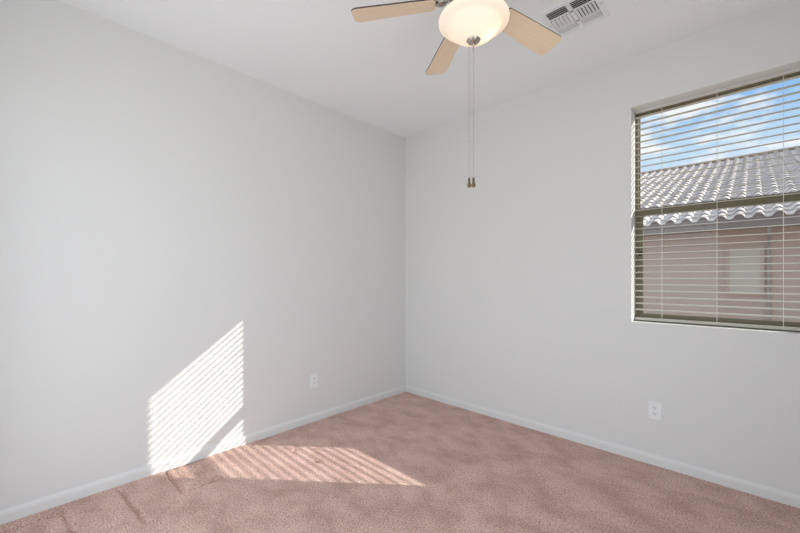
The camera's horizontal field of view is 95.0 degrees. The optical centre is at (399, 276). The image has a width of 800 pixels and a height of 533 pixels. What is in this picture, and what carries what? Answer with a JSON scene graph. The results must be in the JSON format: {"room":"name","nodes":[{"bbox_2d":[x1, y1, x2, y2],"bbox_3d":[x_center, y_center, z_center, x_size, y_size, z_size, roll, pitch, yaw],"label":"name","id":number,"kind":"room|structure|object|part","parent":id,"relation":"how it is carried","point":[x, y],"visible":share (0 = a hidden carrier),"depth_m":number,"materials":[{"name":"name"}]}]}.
{"room":"empty bedroom","nodes":[
{"label":"empty bedroom","id":0,"kind":"room"},
{"bbox_2d":[0,0,405,510],"bbox_3d":[-1.118,-0.058,2.863,0.150,2.890,3.560,0,0,44],"label":"wall","id":1,"kind":"structure","parent":0,"point":[187,239],"depth_m":2.34,"materials":[{"name":"white paint"}]},
{"bbox_2d":[0,385,405,524],"bbox_3d":[-1.063,1.206,2.803,0.013,0.070,3.250,0,0,44],"label":"baseboard","id":2,"kind":"structure","parent":1,"relation":"attached to","point":[10,514],"depth_m":2.35,"materials":[{"name":"white paint"}]},
{"bbox_2d":[310,373,317,387],"bbox_3d":[-0.736,0.889,3.145,0.008,0.116,0.072,0,0,44],"label":"wall outlet","id":3,"kind":"object","parent":1,"relation":"attached to","point":[313,377],"visible":1,"depth_m":3.14,"materials":[{"name":"white plastic"}]},
{"bbox_2d":[0,392,799,532],"bbox_3d":[0.138,1.256,1.645,3.350,0.043,3.250,0,0,44],"label":"floor","id":4,"kind":"structure","parent":0,"point":[405,462],"depth_m":2.10,"materials":[{"name":"pink carpet"}]},
{"bbox_2d":[59,0,789,137],"bbox_3d":[0.592,-1.578,1.179,5.050,0.150,3.610,0,0,44],"label":"ceiling","id":5,"kind":"structure","parent":0,"point":[373,72],"depth_m":2.37,"materials":[{"name":"white paint"}]},
{"bbox_2d":[351,0,560,187],"bbox_3d":[0.301,-0.952,1.648,1.040,1.102,1.061,0,0,0],"label":"ceiling fan","id":6,"kind":"object","parent":5,"relation":"hanging from","point":[466,23],"visible":1,"depth_m":1.64,"materials":[{"name":"beige wood"}]},
{"bbox_3d":[-0.029,-1.214,1.668,0.376,0.006,0.132,-4,13,5],"label":"blade","id":7,"kind":"part","parent":6,"relation":"part of","materials":[{"name":"brown wood"}]},
{"bbox_3d":[0.248,-1.214,1.986,0.132,0.006,0.376,-13,-1,-14],"label":"blade","id":8,"kind":"part","parent":6,"relation":"part of","materials":[{"name":"brown wood"}]},
{"bbox_3d":[0.328,-0.723,1.636,0.006,0.560,0.005,0,0,0],"label":"pull chain","id":9,"kind":"part","parent":6,"relation":"part of","materials":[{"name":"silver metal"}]},
{"bbox_3d":[0.328,-0.422,1.636,0.019,0.042,0.019,0,0,0],"label":"pull knob","id":10,"kind":"part","parent":6,"relation":"part of","materials":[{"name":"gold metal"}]},
{"bbox_3d":[0.328,-1.106,1.636,0.310,0.100,0.310,0,0,0],"label":"lamp shade","id":11,"kind":"part","parent":6,"relation":"part of","materials":[{"name":"white glass"}]},
{"bbox_3d":[0.636,-1.214,1.820,0.376,0.006,0.132,5,-15,-31],"label":"blade","id":12,"kind":"part","parent":6,"relation":"part of","materials":[{"name":"beige wood"}]},
{"bbox_2d":[539,0,609,36],"bbox_3d":[0.998,-1.493,2.097,0.290,0.020,0.285,0,0,44],"label":"ceiling vent","id":13,"kind":"object","parent":5,"relation":"in","point":[567,17],"visible":1,"depth_m":2.10,"materials":[{"name":"white metal"}]},
{"bbox_2d":[406,0,799,494],"bbox_3d":[1.375,-0.058,2.820,3.500,2.890,0.160,0,0,44],"label":"wall","id":14,"kind":"structure","parent":0,"point":[520,282],"depth_m":2.74,"materials":[{"name":"white paint"}]},
{"bbox_2d":[406,385,799,507],"bbox_3d":[1.266,1.206,2.805,3.337,0.070,0.013,0,0,44],"label":"baseboard","id":15,"kind":"structure","parent":14,"relation":"attached to","point":[784,497],"depth_m":2.48,"materials":[{"name":"white paint"}]},
{"bbox_2d":[648,401,661,420],"bbox_3d":[1.678,0.880,2.412,0.072,0.116,0.008,0,0,44],"label":"wall outlet","id":16,"kind":"object","parent":14,"relation":"attached to","point":[654,408],"visible":1,"depth_m":2.41,"materials":[{"name":"white plastic"}]},
{"bbox_2d":[635,71,799,331],"bbox_3d":[2.004,-0.427,2.291,0.910,1.467,0.046,0,0,44],"label":"window","id":17,"kind":"structure","parent":14,"relation":"in","point":[792,197],"depth_m":2.40,"materials":[{"name":"brown plastic"}]},
{"bbox_2d":[635,68,799,330],"bbox_3d":[1.978,-0.431,2.264,0.898,1.458,0.038,0,0,44],"label":"window blind","id":18,"kind":"object","parent":17,"relation":"attached to","point":[783,327],"visible":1,"depth_m":2.25,"materials":[{"name":"white plastic"}]},
{"bbox_3d":[1.765,-0.426,2.470,0.002,1.429,0.039,0,0,44],"label":"ladder cord","id":19,"kind":"part","parent":18,"relation":"part of","materials":[{"name":"white fabric"}]},
{"bbox_3d":[1.978,0.289,2.264,0.898,0.017,0.034,0,0,44],"label":"rail","id":20,"kind":"part","parent":18,"relation":"part of","materials":[{"name":"beige plastic"}]},
{"bbox_3d":[2.173,-0.426,2.077,0.002,1.429,0.039,0,0,44],"label":"ladder cord","id":21,"kind":"part","parent":18,"relation":"part of","materials":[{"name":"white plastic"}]},
{"bbox_3d":[2.016,-0.789,2.303,0.872,0.717,0.009,0,0,44],"label":"sash","id":22,"kind":"part","parent":17,"relation":"part of","materials":[{"name":"brown plastic"}]},
{"bbox_3d":[2.005,-0.099,2.292,0.872,0.765,0.018,0,0,44],"label":"sash","id":23,"kind":"part","parent":17,"relation":"part of","materials":[{"name":"brown plastic"}]},
{"label":"outside","id":24,"kind":"structure","parent":0,"visible":0},
{"bbox_3d":[15.796,1.537,16.699,85.000,0.100,39.840,0,0,44],"label":"ground","id":25,"kind":"structure","parent":24,"visible":0},
{"bbox_2d":[641,145,799,321],"bbox_3d":[13.285,-1.636,13.806,21.600,6.346,19.150,0,0,44],"label":"neighbor house","id":26,"kind":"structure","parent":25,"relation":"on","point":[793,174],"depth_m":7.86,"materials":[{"name":"concrete"}]},
{"bbox_3d":[6.949,-0.128,7.391,0.460,0.870,0.011,0,0,44],"label":"pane","id":27,"kind":"part","parent":26,"relation":"part of","materials":[{"name":"beige glass"}]}
]}

